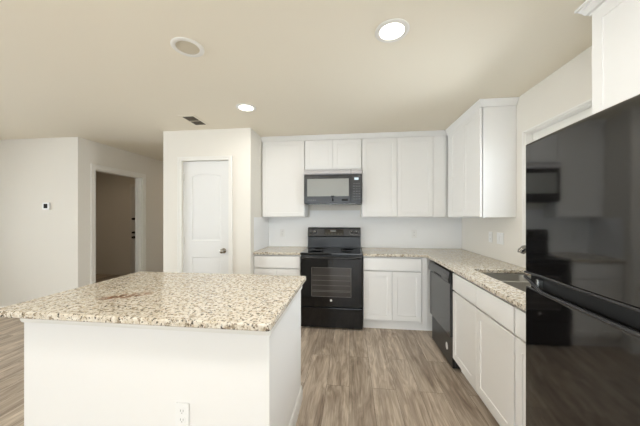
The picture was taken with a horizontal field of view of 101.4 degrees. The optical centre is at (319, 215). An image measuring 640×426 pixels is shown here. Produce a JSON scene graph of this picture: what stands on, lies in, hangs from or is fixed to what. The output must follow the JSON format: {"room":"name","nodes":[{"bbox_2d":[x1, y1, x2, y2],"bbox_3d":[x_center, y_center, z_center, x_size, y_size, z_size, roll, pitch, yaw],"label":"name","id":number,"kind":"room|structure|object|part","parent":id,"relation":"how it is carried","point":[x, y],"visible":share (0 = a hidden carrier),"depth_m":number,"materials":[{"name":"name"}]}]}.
{"room":"kitchen","nodes":[
{"label":"kitchen","id":0,"kind":"room"},
{"bbox_2d":[0,137,85,305],"bbox_3d":[-4.937,0.146,3.825,3.300,2.450,0.116,0,0,7],"label":"wall","id":1,"kind":"structure","parent":0,"point":[43,252],"depth_m":3.65,"materials":[{"name":"beige paint"}]},
{"bbox_2d":[42,202,49,209],"bbox_3d":[-3.783,-0.134,3.619,0.110,0.100,0.023,0,0,7],"label":"thermostat","id":2,"kind":"object","parent":1,"relation":"attached to","point":[45,206],"visible":1,"depth_m":3.61,"materials":[{"name":"white plastic"}]},
{"bbox_2d":[96,172,134,274],"bbox_3d":[-4.227,0.146,6.096,2.180,2.450,0.120,0,0,7],"label":"wall","id":3,"kind":"structure","parent":0,"point":[112,191],"depth_m":6.11,"materials":[{"name":"beige paint"}]},
{"bbox_2d":[130,184,134,273],"bbox_3d":[-3.863,0.321,5.981,1.050,2.100,0.022,0,0,7],"label":"trim","id":4,"kind":"structure","parent":3,"relation":"attached to","point":[131,185],"depth_m":6.03,"materials":[{"name":"white paint"}]},
{"bbox_2d":[131,187,134,272],"bbox_3d":[-3.868,0.353,5.934,0.910,2.024,0.087,0,0,7],"label":"door","id":5,"kind":"structure","parent":3,"relation":"in","point":[132,188],"depth_m":5.99,"materials":[{"name":"white paint"}]},
{"bbox_2d":[86,139,162,284],"bbox_3d":[-3.192,0.146,5.048,0.120,2.450,2.720,0,0,7],"label":"wall","id":6,"kind":"structure","parent":0,"point":[97,153],"depth_m":4.77,"materials":[{"name":"beige paint"}]},
{"bbox_2d":[90,163,145,283],"bbox_3d":[-3.275,0.311,4.248,0.142,2.120,1.002,0,0,7],"label":"trim","id":7,"kind":"structure","parent":6,"relation":"attached to","point":[140,179],"depth_m":4.65,"materials":[{"name":"white paint"}]},
{"bbox_2d":[163,128,265,273],"bbox_3d":[-1.255,0.146,4.722,1.157,2.450,2.914,0,0,7],"label":"wall","id":8,"kind":"structure","parent":0,"point":[244,144],"depth_m":3.28,"materials":[{"name":"beige paint"}]},
{"bbox_2d":[177,155,232,273],"bbox_3d":[-1.437,0.315,3.265,0.723,2.113,0.022,0,0,7],"label":"trim","id":9,"kind":"structure","parent":8,"relation":"attached to","point":[229,158],"depth_m":3.26,"materials":[{"name":"white paint"}]},
{"bbox_2d":[183,161,227,273],"bbox_3d":[-1.438,0.339,3.280,0.622,2.053,0.102,0,0,7],"label":"door","id":10,"kind":"structure","parent":8,"relation":"in","point":[205,183],"depth_m":3.30,"materials":[{"name":"white paint"}]},
{"bbox_2d":[254,217,268,250],"bbox_3d":[-0.801,0.236,3.616,0.003,0.433,0.595,0,0,7],"label":"backsplash","id":11,"kind":"structure","parent":8,"relation":"attached to","point":[261,224],"depth_m":3.59,"materials":[{"name":"white paint"}]},
{"bbox_2d":[0,274,499,425],"bbox_3d":[-2.566,1.401,1.661,8.755,0.060,9.540,0,0,7],"label":"floor","id":12,"kind":"structure","parent":0,"point":[365,376],"depth_m":2.15,"materials":[{"name":"brown wood"}]},
{"bbox_2d":[20,287,302,425],"bbox_3d":[-0.841,0.929,1.653,1.349,0.884,0.783,0,0,7],"label":"kitchen island","id":13,"kind":"object","parent":12,"relation":"on","point":[76,373],"visible":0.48,"depth_m":1.29,"materials":[{"name":"white paint"}]},
{"bbox_2d":[0,271,305,331],"bbox_3d":[-0.843,0.470,1.619,1.387,0.033,0.898,0,0,7],"label":"island countertop","id":14,"kind":"structure","parent":13,"relation":"on","point":[249,302],"depth_m":1.39,"materials":[{"name":"stone"}]},
{"bbox_3d":[-0.841,0.519,1.653,1.349,0.062,0.783,0,0,7],"label":"moulding","id":15,"kind":"part","parent":13,"relation":"part of","materials":[{"name":"white paint"}]},
{"bbox_2d":[175,402,188,425],"bbox_3d":[-0.658,0.953,1.251,0.070,0.116,0.008,0,0,7],"label":"wall outlet","id":16,"kind":"object","parent":13,"relation":"attached to","point":[181,409],"visible":1,"depth_m":1.25,"materials":[{"name":"white plastic"}]},
{"bbox_2d":[179,408,184,414],"bbox_3d":[-0.659,0.932,1.249,0.032,0.028,0.002,0,0,7],"label":"receptacle","id":17,"kind":"object","parent":16,"relation":"attached to","point":[181,410],"depth_m":1.25,"materials":[{"name":"grey plastic"}]},
{"bbox_2d":[179,417,184,422],"bbox_3d":[-0.659,0.974,1.249,0.032,0.028,0.002,0,0,7],"label":"receptacle","id":18,"kind":"object","parent":16,"relation":"attached to","point":[181,419],"depth_m":1.25,"materials":[{"name":"grey plastic"}]},
{"bbox_3d":[-0.841,1.321,1.655,1.341,0.100,0.779,0,0,7],"label":"baseboard","id":19,"kind":"part","parent":13,"relation":"part of","materials":[{"name":"white paint"}]},
{"bbox_2d":[254,255,300,275],"bbox_3d":[-0.503,0.929,3.572,0.596,0.884,0.618,0,0,7],"label":"base cabinet","id":20,"kind":"object","parent":12,"relation":"on","point":[263,264],"visible":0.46,"depth_m":3.27,"materials":[{"name":"white paint"}]},
{"bbox_3d":[-0.685,0.958,3.292,0.291,0.590,0.019,0,0,7],"label":"door","id":21,"kind":"part","parent":20,"relation":"part of","materials":[{"name":"white paint"}]},
{"bbox_3d":[-0.538,0.576,3.275,0.586,0.146,0.019,0,0,7],"label":"drawer","id":22,"kind":"part","parent":20,"relation":"part of","materials":[{"name":"white paint"}]},
{"bbox_2d":[253,246,307,254],"bbox_3d":[-0.504,0.470,3.563,0.598,0.033,0.630,0,0,7],"label":"countertop","id":23,"kind":"structure","parent":20,"relation":"on","point":[270,250],"depth_m":3.42,"materials":[{"name":"stone"}]},
{"bbox_3d":[-0.392,0.958,3.258,0.291,0.590,0.019,0,0,7],"label":"door","id":24,"kind":"part","parent":20,"relation":"part of","materials":[{"name":"white paint"}]},
{"bbox_2d":[300,227,362,328],"bbox_3d":[0.167,0.769,3.442,0.756,1.205,0.685,0,0,7],"label":"range","id":25,"kind":"object","parent":12,"relation":"on","point":[332,290],"visible":1,"depth_m":3.16,"materials":[{"name":"black metal"}]},
{"bbox_3d":[0.135,1.229,3.167,0.748,0.240,0.040,0,0,7],"label":"storage drawer","id":26,"kind":"part","parent":25,"relation":"part of","materials":[{"name":"black metal"}]},
{"bbox_3d":[0.135,0.795,3.169,0.748,0.603,0.033,0,0,7],"label":"oven door","id":27,"kind":"part","parent":25,"relation":"part of","materials":[{"name":"black glass"}]},
{"bbox_3d":[0.131,0.506,3.128,0.716,0.028,0.054,0,0,7],"label":"oven handle","id":28,"kind":"part","parent":25,"relation":"part of","materials":[{"name":"black metal"}]},
{"bbox_2d":[300,247,362,255],"bbox_3d":[0.167,0.465,3.441,0.756,0.026,0.556,0,0,7],"label":"cooktop","id":29,"kind":"object","parent":25,"relation":"in","point":[310,251],"depth_m":3.32,"materials":[{"name":"grey"}]},
{"bbox_2d":[363,256,431,330],"bbox_3d":[1.232,0.929,3.368,1.359,0.884,0.618,0,0,7],"label":"base cabinet","id":30,"kind":"object","parent":12,"relation":"on","point":[396,290],"visible":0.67,"depth_m":3.10,"materials":[{"name":"white paint"}]},
{"bbox_3d":[0.690,0.952,3.130,0.332,0.578,0.019,0,0,7],"label":"door","id":31,"kind":"part","parent":30,"relation":"part of","materials":[{"name":"white paint"}]},
{"bbox_3d":[0.857,0.576,3.111,0.667,0.146,0.019,0,0,7],"label":"drawer","id":32,"kind":"part","parent":30,"relation":"part of","materials":[{"name":"white paint"}]},
{"bbox_3d":[1.023,0.952,3.091,0.332,0.578,0.019,0,0,7],"label":"door","id":33,"kind":"part","parent":30,"relation":"part of","materials":[{"name":"white paint"}]},
{"bbox_2d":[361,248,530,310],"bbox_3d":[1.116,0.470,2.386,1.365,0.033,2.590,0,0,7],"label":"countertop","id":34,"kind":"structure","parent":30,"relation":"on","point":[471,266],"depth_m":2.39,"materials":[{"name":"stone"}]},
{"bbox_2d":[483,273,530,291],"bbox_3d":[1.458,0.572,1.821,0.396,0.167,0.789,0,0,7],"label":"sink","id":35,"kind":"object","parent":34,"relation":"in","point":[518,281],"visible":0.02,"depth_m":2.18,"materials":[{"name":"silver metal"}]},
{"bbox_3d":[1.488,0.572,2.080,0.396,0.167,0.267,0,0,7],"label":"bowl","id":36,"kind":"part","parent":35,"relation":"part of","materials":[{"name":"silver metal"}]},
{"bbox_3d":[1.441,0.572,1.682,0.396,0.167,0.510,0,0,7],"label":"bowl","id":37,"kind":"part","parent":35,"relation":"part of","materials":[{"name":"silver metal"}]},
{"bbox_2d":[517,245,525,253],"bbox_3d":[1.556,0.329,1.809,0.324,0.248,0.105,0,0,7],"label":"faucet","id":38,"kind":"object","parent":34,"relation":"on","point":[522,249],"visible":0.13,"depth_m":1.83,"materials":[{"name":"silver metal"}]},
{"bbox_2d":[429,261,460,368],"bbox_3d":[1.480,0.928,2.586,0.616,0.857,0.594,0,0,7],"label":"dishwasher","id":39,"kind":"object","parent":12,"relation":"on","point":[441,278],"visible":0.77,"depth_m":2.52,"materials":[{"name":"black plastic"}]},
{"bbox_3d":[1.204,0.551,2.618,0.058,0.104,0.594,0,0,7],"label":"control panel","id":40,"kind":"part","parent":39,"relation":"part of","materials":[{"name":"black plastic"}]},
{"bbox_3d":[1.211,0.843,2.617,0.044,0.473,0.594,0,0,7],"label":"door","id":41,"kind":"part","parent":39,"relation":"part of","materials":[{"name":"black metal"}]},
{"bbox_3d":[1.222,1.221,2.616,0.022,0.271,0.590,0,0,7],"label":"kick plate","id":42,"kind":"part","parent":39,"relation":"part of","materials":[{"name":"black plastic"}]},
{"bbox_2d":[453,273,530,425],"bbox_3d":[1.427,0.929,1.843,0.618,0.884,0.880,0,0,7],"label":"base cabinet","id":43,"kind":"object","parent":12,"relation":"on","point":[484,335],"visible":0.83,"depth_m":1.75,"materials":[{"name":"white paint"}]},
{"bbox_3d":[1.155,0.576,2.095,0.019,0.146,0.433,0,0,7],"label":"drawer","id":44,"kind":"part","parent":43,"relation":"part of","materials":[{"name":"white paint"}]},
{"bbox_3d":[1.155,0.958,2.095,0.019,0.590,0.433,0,0,7],"label":"door","id":45,"kind":"part","parent":43,"relation":"part of","materials":[{"name":"white paint"}]},
{"bbox_3d":[1.104,0.576,1.661,0.019,0.146,0.433,0,0,7],"label":"drawer","id":46,"kind":"part","parent":43,"relation":"part of","materials":[{"name":"white paint"}]},
{"bbox_3d":[1.104,0.958,1.661,0.019,0.590,0.433,0,0,7],"label":"door","id":47,"kind":"part","parent":43,"relation":"part of","materials":[{"name":"white paint"}]},
{"bbox_2d":[515,308,525,425],"bbox_3d":[1.356,0.929,1.239,0.618,0.884,0.328,0,0,7],"label":"base cabinet","id":48,"kind":"object","parent":12,"relation":"on","point":[520,315],"visible":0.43,"depth_m":1.39,"materials":[{"name":"white paint"}]},
{"bbox_3d":[1.059,0.576,1.274,0.019,0.146,0.318,0,0,7],"label":"drawer","id":49,"kind":"part","parent":48,"relation":"part of","materials":[{"name":"white paint"}]},
{"bbox_2d":[523,94,639,425],"bbox_3d":[1.163,0.537,0.664,0.781,1.668,0.750,0,0,9],"label":"refrigerator","id":50,"kind":"object","parent":12,"relation":"on","point":[583,176],"visible":1,"depth_m":0.79,"materials":[{"name":"black metal"}]},
{"bbox_3d":[0.823,0.793,0.719,0.072,1.007,0.750,0,0,9],"label":"door","id":51,"kind":"part","parent":50,"relation":"part of","materials":[{"name":"black metal"}]},
{"bbox_3d":[0.823,-0.032,0.719,0.072,0.530,0.750,0,0,9],"label":"freezer door","id":52,"kind":"part","parent":50,"relation":"part of","materials":[{"name":"black metal"}]},
{"bbox_2d":[0,0,591,160],"bbox_3d":[-2.566,-1.109,1.661,8.755,0.060,9.540,0,0,7],"label":"ceiling","id":53,"kind":"structure","parent":0,"point":[107,72],"depth_m":1.82,"materials":[{"name":"beige paint"}]},
{"bbox_2d":[170,37,203,56],"bbox_3d":[-0.846,-1.074,1.675,0.196,0.009,0.196,0,0,7],"label":"ceiling disc","id":54,"kind":"object","parent":53,"relation":"attached to","point":[188,47],"visible":1,"depth_m":1.66,"materials":[{"name":"white paint"}]},
{"bbox_2d":[178,115,208,125],"bbox_3d":[-1.419,-1.073,2.956,0.190,0.010,0.310,0,0,7],"label":"ceiling vent","id":55,"kind":"object","parent":53,"relation":"in","point":[194,120],"visible":1,"depth_m":2.94,"materials":[{"name":"white metal"}]},
{"bbox_2d":[236,103,255,111],"bbox_3d":[-0.737,-1.074,2.608,0.196,0.009,0.196,0,0,7],"label":"recessed light","id":56,"kind":"object","parent":53,"relation":"in","point":[244,107],"visible":1,"depth_m":2.60,"materials":[{"name":"white paint"}]},
{"bbox_2d":[375,18,409,42],"bbox_3d":[0.419,-1.074,1.526,0.196,0.009,0.196,0,0,7],"label":"recessed light","id":57,"kind":"object","parent":53,"relation":"in","point":[395,29],"visible":1,"depth_m":1.52,"materials":[{"name":"white paint"}]},
{"bbox_2d":[290,205,442,248],"bbox_3d":[0.607,0.146,3.815,2.955,2.450,0.120,0,0,7],"label":"wall","id":58,"kind":"structure","parent":0,"point":[310,207],"depth_m":3.80,"materials":[{"name":"beige paint"}]},
{"bbox_2d":[280,229,284,236],"bbox_3d":[-0.558,0.251,3.884,0.070,0.116,0.008,0,0,7],"label":"wall outlet","id":59,"kind":"object","parent":58,"relation":"attached to","point":[282,231],"visible":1,"depth_m":3.88,"materials":[{"name":"white plastic"}]},
{"bbox_2d":[262,141,307,216],"bbox_3d":[-0.486,-0.498,3.716,0.597,1.034,0.320,0,0,7],"label":"upper cabinet","id":60,"kind":"object","parent":58,"relation":"attached to","point":[283,163],"visible":0.87,"depth_m":3.56,"materials":[{"name":"white paint"}]},
{"bbox_2d":[305,139,361,169],"bbox_3d":[0.190,-0.811,3.637,0.756,0.407,0.320,0,0,7],"label":"upper cabinet","id":61,"kind":"object","parent":58,"relation":"attached to","point":[343,153],"visible":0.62,"depth_m":3.48,"materials":[{"name":"white paint"}]},
{"bbox_3d":[-0.015,-0.814,3.509,0.373,0.393,0.019,0,0,7],"label":"door","id":62,"kind":"part","parent":61,"relation":"part of","materials":[{"name":"white paint"}]},
{"bbox_2d":[304,169,361,204],"bbox_3d":[0.185,-0.382,3.589,0.754,0.451,0.416,0,0,7],"label":"microwave oven","id":63,"kind":"object","parent":61,"relation":"attached to","point":[334,186],"visible":1,"depth_m":3.40,"materials":[{"name":"black plastic"}]},
{"bbox_3d":[0.095,-0.348,3.427,0.612,0.371,0.029,0,0,7],"label":"door","id":64,"kind":"part","parent":63,"relation":"part of","materials":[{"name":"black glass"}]},
{"bbox_3d":[0.470,-0.348,3.383,0.137,0.371,0.029,0,0,7],"label":"control panel","id":65,"kind":"part","parent":63,"relation":"part of","materials":[{"name":"black plastic"}]},
{"bbox_3d":[0.360,-0.814,3.465,0.373,0.393,0.019,0,0,7],"label":"door","id":66,"kind":"part","parent":61,"relation":"part of","materials":[{"name":"white paint"}]},
{"bbox_2d":[269,210,461,248],"bbox_3d":[0.590,0.187,3.755,2.729,0.531,0.004,0,0,7],"label":"backsplash","id":67,"kind":"structure","parent":58,"relation":"attached to","point":[376,232],"depth_m":3.73,"materials":[{"name":"white paint"}]},
{"bbox_2d":[361,136,447,216],"bbox_3d":[1.247,-0.498,3.512,1.364,1.034,0.320,0,0,7],"label":"upper cabinet","id":68,"kind":"object","parent":58,"relation":"attached to","point":[402,176],"visible":0.77,"depth_m":3.37,"materials":[{"name":"white paint"}]},
{"bbox_3d":[0.774,-0.501,3.416,0.442,1.020,0.019,0,0,7],"label":"door","id":69,"kind":"part","parent":68,"relation":"part of","materials":[{"name":"white paint"}]},
{"bbox_3d":[1.217,-0.501,3.364,0.442,1.020,0.019,0,0,7],"label":"door","id":70,"kind":"part","parent":68,"relation":"part of","materials":[{"name":"white paint"}]},
{"bbox_2d":[412,230,416,237],"bbox_3d":[1.317,0.251,3.663,0.070,0.116,0.008,0,0,7],"label":"wall outlet","id":71,"kind":"object","parent":58,"relation":"attached to","point":[414,232],"visible":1,"depth_m":3.66,"materials":[{"name":"white plastic"}]},
{"bbox_2d":[462,46,591,267],"bbox_3d":[1.593,0.146,0.064,0.120,2.450,7.100,0,0,7],"label":"wall","id":72,"kind":"structure","parent":0,"point":[569,86],"depth_m":2.33,"materials":[{"name":"beige paint"}]},
{"bbox_2d":[448,106,515,217],"bbox_3d":[1.701,-0.498,2.849,0.313,1.034,0.845,0,0,7],"label":"upper cabinet","id":73,"kind":"object","parent":72,"relation":"attached to","point":[482,149],"visible":1,"depth_m":2.44,"materials":[{"name":"white paint"}]},
{"bbox_2d":[261,97,518,141],"bbox_3d":[0.502,-1.047,3.001,2.731,0.060,0.945,0,0,7],"label":"crown molding","id":74,"kind":"structure","parent":73,"relation":"attached to","point":[511,101],"depth_m":3.36,"materials":[{"name":"white paint"}]},
{"bbox_3d":[1.570,-0.501,2.991,0.019,1.020,0.360,0,0,7],"label":"door","id":75,"kind":"part","parent":73,"relation":"part of","materials":[{"name":"white paint"}]},
{"bbox_3d":[1.527,-0.501,2.629,0.019,1.020,0.361,0,0,7],"label":"door","id":76,"kind":"part","parent":73,"relation":"part of","materials":[{"name":"white paint"}]},
{"bbox_2d":[489,232,491,242],"bbox_3d":[1.857,0.231,2.853,0.008,0.116,0.070,0,0,7],"label":"wall outlet","id":77,"kind":"object","parent":72,"relation":"attached to","point":[490,233],"visible":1,"depth_m":2.85,"materials":[{"name":"white plastic"}]},
{"bbox_2d":[497,233,503,244],"bbox_3d":[1.835,0.231,2.669,0.008,0.116,0.116,0,0,7],"label":"light switch","id":78,"kind":"object","parent":72,"relation":"attached to","point":[500,236],"visible":1,"depth_m":2.65,"materials":[{"name":"white plastic"}]},
{"bbox_2d":[522,98,591,255],"bbox_3d":[1.751,-0.200,1.793,0.090,1.082,1.050,0,0,7],"label":"trim","id":79,"kind":"structure","parent":72,"relation":"attached to","point":[527,135],"depth_m":2.28,"materials":[{"name":"white paint"}]},
{"bbox_2d":[533,107,591,140],"bbox_3d":[1.823,-0.194,1.799,0.050,1.070,0.980,0,0,7],"label":"window","id":80,"kind":"structure","parent":72,"relation":"in","point":[588,112],"depth_m":1.96,"materials":[{"name":"white paint"}]},
{"bbox_2d":[592,0,639,114],"bbox_3d":[1.466,-0.720,0.854,0.313,0.590,0.908,0,0,7],"label":"upper cabinet","id":81,"kind":"object","parent":72,"relation":"attached to","point":[616,24],"visible":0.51,"depth_m":1.20,"materials":[{"name":"white paint"}]},
{"bbox_2d":[574,0,608,16],"bbox_3d":[1.453,-1.046,0.879,0.345,0.062,0.966,0,0,7],"label":"crown molding","id":82,"kind":"structure","parent":81,"relation":"on","point":[588,7],"depth_m":1.31,"materials":[{"name":"white paint"}]}
]}

